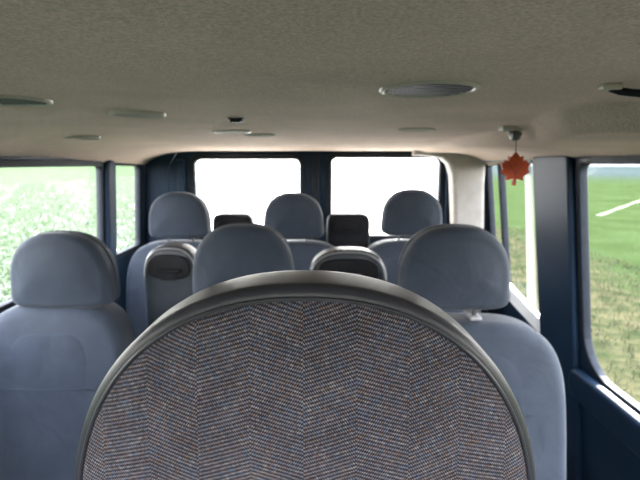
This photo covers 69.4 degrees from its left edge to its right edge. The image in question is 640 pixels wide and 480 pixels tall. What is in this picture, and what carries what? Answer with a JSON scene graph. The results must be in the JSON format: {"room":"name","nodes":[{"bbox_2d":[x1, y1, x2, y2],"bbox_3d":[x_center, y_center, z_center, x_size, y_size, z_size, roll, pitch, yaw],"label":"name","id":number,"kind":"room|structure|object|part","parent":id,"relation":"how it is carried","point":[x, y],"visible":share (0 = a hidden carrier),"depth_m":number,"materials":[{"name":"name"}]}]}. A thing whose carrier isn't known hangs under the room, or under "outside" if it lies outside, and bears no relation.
{"room":"vehicle interior","nodes":[
{"label":"vehicle interior","id":0,"kind":"room"},
{"bbox_2d":[0,156,144,311],"bbox_3d":[-1.034,0.566,0.814,0.111,1.455,3.920,0,9,0],"label":"wall","id":1,"kind":"structure","parent":0,"point":[123,263],"depth_m":2.40,"materials":[{"name":"blue paint"}]},
{"bbox_2d":[0,159,104,313],"bbox_3d":[-1.006,0.024,1.256,0.060,0.484,1.784,0,9,0],"label":"window","id":2,"kind":"structure","parent":1,"relation":"in","point":[4,163],"depth_m":1.89,"materials":[{"name":"black rubber"}]},
{"bbox_2d":[104,160,117,303],"bbox_3d":[-1.011,0.321,2.243,0.112,1.394,0.084,0,9,0],"label":"trim","id":3,"kind":"structure","parent":1,"relation":"attached to","point":[109,166],"depth_m":2.14,"materials":[{"name":"blue paint"}]},
{"bbox_2d":[115,163,141,258],"bbox_3d":[-1.006,-0.164,2.385,0.060,0.484,0.374,0,9,0],"label":"window","id":4,"kind":"structure","parent":1,"relation":"in","point":[137,167],"depth_m":2.54,"materials":[{"name":"black rubber"}]},
{"bbox_2d":[145,151,487,312],"bbox_3d":[-0.002,0.216,2.717,2.126,1.520,0.050,0,9,0],"label":"wall","id":5,"kind":"structure","parent":0,"point":[156,169],"depth_m":2.60,"materials":[{"name":"blue paint"}]},
{"bbox_2d":[169,152,315,239],"bbox_3d":[-0.462,0.207,2.705,0.874,1.420,0.084,0,9,0],"label":"door","id":6,"kind":"structure","parent":5,"relation":"in","point":[183,169],"depth_m":2.60,"materials":[{"name":"blue paint"}]},
{"bbox_3d":[-0.407,-0.242,2.641,0.607,0.451,0.004,0,9,0],"label":"glass pane","id":7,"kind":"part","parent":6,"relation":"part of","materials":[{"name":"clear glass"}]},
{"bbox_2d":[312,152,449,244],"bbox_3d":[0.406,0.207,2.705,0.906,1.420,0.084,0,9,0],"label":"door","id":8,"kind":"structure","parent":5,"relation":"in","point":[322,173],"depth_m":2.61,"materials":[{"name":"blue paint"}]},
{"bbox_3d":[0.369,-0.246,2.640,0.624,0.459,0.004,0,9,0],"label":"glass pane","id":9,"kind":"part","parent":8,"relation":"part of","materials":[{"name":"clear glass"}]},
{"bbox_2d":[0,0,639,165],"bbox_3d":[-0.045,-0.179,0.665,1.953,0.168,3.970,0,9,0],"label":"ceiling","id":10,"kind":"structure","parent":0,"point":[310,74],"depth_m":0.53,"materials":[{"name":"fabric"}]},
{"bbox_2d":[0,94,52,106],"bbox_3d":[-0.490,-0.221,0.729,0.122,0.008,0.122,0,9,0],"label":"ceiling vent","id":11,"kind":"object","parent":10,"relation":"in","point":[5,100],"visible":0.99,"depth_m":0.73,"materials":[{"name":"plastic"}]},
{"bbox_2d":[65,136,100,139],"bbox_3d":[-0.760,-0.324,1.467,0.120,0.008,0.120,0,9,0],"label":"ceiling speaker","id":12,"kind":"object","parent":10,"relation":"attached to","point":[76,137],"visible":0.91,"depth_m":1.44,"materials":[{"name":"plastic"}]},
{"bbox_2d":[109,110,165,118],"bbox_3d":[-0.370,-0.256,0.941,0.110,0.008,0.110,0,9,0],"label":"ceiling speaker","id":13,"kind":"object","parent":10,"relation":"attached to","point":[140,114],"visible":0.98,"depth_m":0.94,"materials":[{"name":"plastic"}]},
{"bbox_2d":[116,113,160,116],"bbox_3d":[-0.370,-0.256,0.941,0.096,0.001,0.096,0,9,0],"label":"grille","id":14,"kind":"object","parent":13,"relation":"attached to","point":[117,114],"depth_m":0.95,"materials":[{"name":"plastic"}]},
{"bbox_2d":[212,129,250,133],"bbox_3d":[-0.275,-0.339,1.444,0.120,0.008,0.120,0,9,0],"label":"ceiling speaker","id":15,"kind":"object","parent":10,"relation":"attached to","point":[227,131],"visible":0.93,"depth_m":1.43,"materials":[{"name":"plastic"}]},
{"bbox_2d":[228,118,244,122],"bbox_3d":[-0.190,-0.273,1.050,0.034,0.013,0.028,0,9,0],"label":"ceiling sensor","id":16,"kind":"object","parent":10,"relation":"attached to","point":[232,120],"visible":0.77,"depth_m":1.04,"materials":[{"name":"black plastic"}]},
{"bbox_2d":[244,133,275,136],"bbox_3d":[-0.210,-0.368,1.622,0.110,0.008,0.110,0,9,0],"label":"ceiling speaker","id":17,"kind":"object","parent":10,"relation":"attached to","point":[249,134],"visible":0.94,"depth_m":1.59,"materials":[{"name":"plastic"}]},
{"bbox_2d":[398,128,434,131],"bbox_3d":[0.285,-0.326,1.365,0.110,0.008,0.110,0,9,0],"label":"ceiling speaker","id":18,"kind":"object","parent":10,"relation":"attached to","point":[399,129],"visible":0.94,"depth_m":1.35,"materials":[{"name":"plastic"}]},
{"bbox_2d":[379,80,480,98],"bbox_3d":[0.148,-0.206,0.630,0.137,0.008,0.137,0,9,0],"label":"ceiling vent","id":19,"kind":"object","parent":10,"relation":"in","point":[427,88],"visible":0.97,"depth_m":0.62,"materials":[{"name":"plastic"}]},
{"bbox_2d":[498,126,522,140],"bbox_3d":[0.505,-0.278,1.201,0.068,0.041,0.056,0,9,0],"label":"coat hook","id":20,"kind":"object","parent":10,"relation":"attached to","point":[514,132],"visible":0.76,"depth_m":1.19,"materials":[{"name":"plastic"}]},
{"bbox_2d":[500,141,529,184],"bbox_3d":[0.509,-0.204,1.204,0.076,0.122,0.011,0,9,0],"label":"air freshener","id":21,"kind":"object","parent":20,"relation":"hanging from","point":[515,168],"visible":1,"depth_m":1.20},
{"bbox_2d":[598,83,639,96],"bbox_3d":[0.472,-0.189,0.589,0.224,0.020,0.043,1,10,8],"label":"handle","id":22,"kind":"object","parent":10,"relation":"attached to","point":[615,88],"visible":1,"depth_m":0.58,"materials":[{"name":"black plastic"}]},
{"bbox_2d":[482,160,537,316],"bbox_3d":[0.901,-0.043,2.231,0.088,0.672,0.585,0,9,0],"label":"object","id":23,"kind":"object","parent":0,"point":[530,234],"visible":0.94,"depth_m":1.98,"materials":[{"name":"white plastic"}]},
{"bbox_3d":[0.861,-0.371,2.179,0.008,0.008,0.580,0,9,0],"label":"curtain rail","id":24,"kind":"part","parent":23,"relation":"part of","materials":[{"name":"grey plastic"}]},
{"bbox_2d":[484,157,639,479],"bbox_3d":[0.985,0.566,0.814,0.199,1.455,3.920,0,9,0],"label":"wall","id":25,"kind":"structure","parent":0,"point":[605,457],"depth_m":1.68,"materials":[{"name":"blue paint"}]},
{"bbox_2d":[412,150,484,312],"bbox_3d":[0.703,-0.046,2.557,0.406,0.931,0.100,0,9,0],"label":"trim","id":26,"kind":"structure","parent":25,"relation":"attached to","point":[466,173],"depth_m":2.47,"materials":[{"name":"grey plastic"}]},
{"bbox_2d":[485,160,538,312],"bbox_3d":[0.942,-0.035,2.245,0.117,0.715,0.604,0,9,0],"label":"window","id":27,"kind":"structure","parent":25,"relation":"in","point":[488,169],"depth_m":2.36,"materials":[{"name":"black rubber"}]},
{"bbox_2d":[509,283,539,332],"bbox_3d":[0.948,0.262,2.292,0.038,0.189,0.622,0,9,-1],"label":"trim","id":28,"kind":"structure","parent":25,"relation":"attached to","point":[519,302],"depth_m":2.13,"materials":[{"name":"white paint"}]},
{"bbox_2d":[532,156,582,479],"bbox_3d":[0.961,0.374,1.864,0.197,1.414,0.279,0,9,0],"label":"door pillar","id":29,"kind":"structure","parent":25,"relation":"attached to","point":[553,176],"depth_m":1.79,"materials":[{"name":"blue paint"}]},
{"bbox_2d":[569,368,639,457],"bbox_3d":[0.970,0.647,1.091,0.060,0.125,1.380,0,9,0],"label":"trim","id":30,"kind":"structure","parent":25,"relation":"attached to","point":[618,417],"depth_m":1.52,"materials":[{"name":"blue paint"}]},
{"bbox_2d":[575,155,639,413],"bbox_3d":[0.947,0.207,1.036,0.126,0.795,1.289,0,9,0],"label":"window","id":31,"kind":"structure","parent":25,"relation":"in","point":[581,170],"depth_m":1.62,"materials":[{"name":"black rubber"}]},
{"bbox_3d":[0.000,1.312,0.918,2.200,0.049,3.980,0,9,0],"label":"floor","id":32,"kind":"structure","parent":0,"visible":0},
{"bbox_2d":[0,230,195,479],"bbox_3d":[-0.682,0.614,1.212,0.598,1.230,0.847,0,9,0],"label":"passenger seat","id":33,"kind":"object","parent":32,"relation":"on","point":[65,330],"visible":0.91,"depth_m":1.28,"materials":[{"name":"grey fabric"}]},
{"bbox_3d":[-0.762,0.491,1.287,0.252,0.455,0.096,0,9,0],"label":"backrest panel","id":34,"kind":"part","parent":33,"relation":"part of","materials":[{"name":"blue fabric"}]},
{"bbox_3d":[-0.762,0.474,1.353,0.420,0.580,0.234,0,9,0],"label":"backrest","id":35,"kind":"part","parent":33,"relation":"part of","materials":[{"name":"blue fabric"}]},
{"bbox_2d":[126,192,253,338],"bbox_3d":[-0.632,0.439,2.095,0.580,1.286,0.833,0,9,0],"label":"passenger seat","id":36,"kind":"object","parent":32,"relation":"on","point":[172,214],"visible":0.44,"depth_m":2.17,"materials":[{"name":"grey fabric"}]},
{"bbox_3d":[-0.672,0.298,2.236,0.500,0.580,0.234,0,9,0],"label":"backrest","id":37,"kind":"part","parent":36,"relation":"part of","materials":[{"name":"blue fabric"}]},
{"bbox_2d":[193,223,386,293],"bbox_3d":[-0.126,0.606,1.180,0.674,1.256,0.833,0,9,0],"label":"passenger seat","id":38,"kind":"object","parent":32,"relation":"on","point":[227,252],"visible":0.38,"depth_m":1.25,"materials":[{"name":"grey fabric"}]},
{"bbox_2d":[74,270,535,479],"bbox_3d":[-0.012,0.727,0.213,0.500,1.335,0.696,0,9,0],"label":"passenger seat","id":39,"kind":"object","parent":32,"relation":"on","point":[296,374],"visible":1,"depth_m":0.33,"materials":[{"name":"grey fabric"}]},
{"bbox_2d":[264,192,369,269],"bbox_3d":[-0.061,0.441,2.095,0.630,1.282,0.833,0,9,0],"label":"passenger seat","id":40,"kind":"object","parent":32,"relation":"on","point":[296,216],"visible":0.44,"depth_m":2.18,"materials":[{"name":"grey fabric"}]},
{"bbox_3d":[-0.126,0.315,2.170,0.300,0.455,0.096,0,9,0],"label":"backrest panel","id":41,"kind":"part","parent":40,"relation":"part of","materials":[{"name":"blue fabric"}]},
{"bbox_3d":[-0.126,0.298,2.236,0.500,0.580,0.234,0,9,0],"label":"backrest","id":42,"kind":"part","parent":40,"relation":"part of","materials":[{"name":"blue fabric"}]},
{"bbox_2d":[367,189,464,312],"bbox_3d":[0.440,0.444,2.026,0.500,1.298,0.696,0,9,0],"label":"passenger seat","id":43,"kind":"object","parent":32,"relation":"on","point":[406,212],"visible":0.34,"depth_m":2.17,"materials":[{"name":"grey fabric"}]},
{"bbox_3d":[0.440,0.310,2.169,0.300,0.455,0.096,0,9,0],"label":"backrest panel","id":44,"kind":"part","parent":43,"relation":"part of","materials":[{"name":"blue fabric"}]},
{"bbox_3d":[0.440,0.294,2.235,0.500,0.580,0.234,0,9,0],"label":"backrest","id":45,"kind":"part","parent":43,"relation":"part of","materials":[{"name":"blue fabric"}]},
{"bbox_2d":[396,224,565,479],"bbox_3d":[0.368,0.629,1.013,0.530,1.266,0.696,0,9,0],"label":"passenger seat","id":46,"kind":"object","parent":32,"relation":"on","point":[450,266],"visible":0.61,"depth_m":1.16,"materials":[{"name":"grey fabric"}]},
{"bbox_3d":[0.368,0.518,1.160,0.318,0.455,0.096,0,9,0],"label":"backrest panel","id":47,"kind":"part","parent":46,"relation":"part of","materials":[{"name":"blue fabric"}]},
{"bbox_3d":[0.368,0.501,1.226,0.530,0.580,0.234,0,9,0],"label":"backrest","id":48,"kind":"part","parent":46,"relation":"part of","materials":[{"name":"blue fabric"}]},
{"label":"outside","id":49,"kind":"structure","parent":0,"visible":0},
{"bbox_2d":[532,164,639,166],"bbox_3d":[324.082,-46.520,271.999,408.164,8.565,431.892,0,9,0],"label":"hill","id":50,"kind":"structure","parent":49,"point":[632,165],"depth_m":291.06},
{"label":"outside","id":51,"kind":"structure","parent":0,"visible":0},
{"bbox_2d":[0,165,639,403],"bbox_3d":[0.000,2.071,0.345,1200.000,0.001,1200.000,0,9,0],"label":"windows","id":52,"kind":"structure","parent":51,"point":[615,234],"depth_m":22.11,"materials":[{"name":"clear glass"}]},
{"bbox_2d":[0,176,134,302],"bbox_3d":[-16.166,-4.543,39.769,28.144,0.110,78.473,0,9,0],"label":"plants","id":53,"kind":"object","parent":52,"relation":"on","point":[74,185],"visible":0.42,"depth_m":18.42,"materials":[{"name":"green plant"}]},
{"bbox_2d":[371,225,639,400],"bbox_3d":[4.050,0.753,7.985,5.088,0.110,14.654,0,9,0],"label":"grass","id":54,"kind":"structure","parent":52,"relation":"on","point":[521,230],"depth_m":7.63,"materials":[{"name":"green plant"}]},
{"bbox_2d":[597,200,639,215],"bbox_3d":[18.205,-2.256,26.241,14.191,0.001,15.691,0,9,0],"label":"track","id":55,"kind":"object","parent":52,"relation":"on","point":[637,201],"visible":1,"depth_m":21.50,"materials":[{"name":"soil"}]}
]}

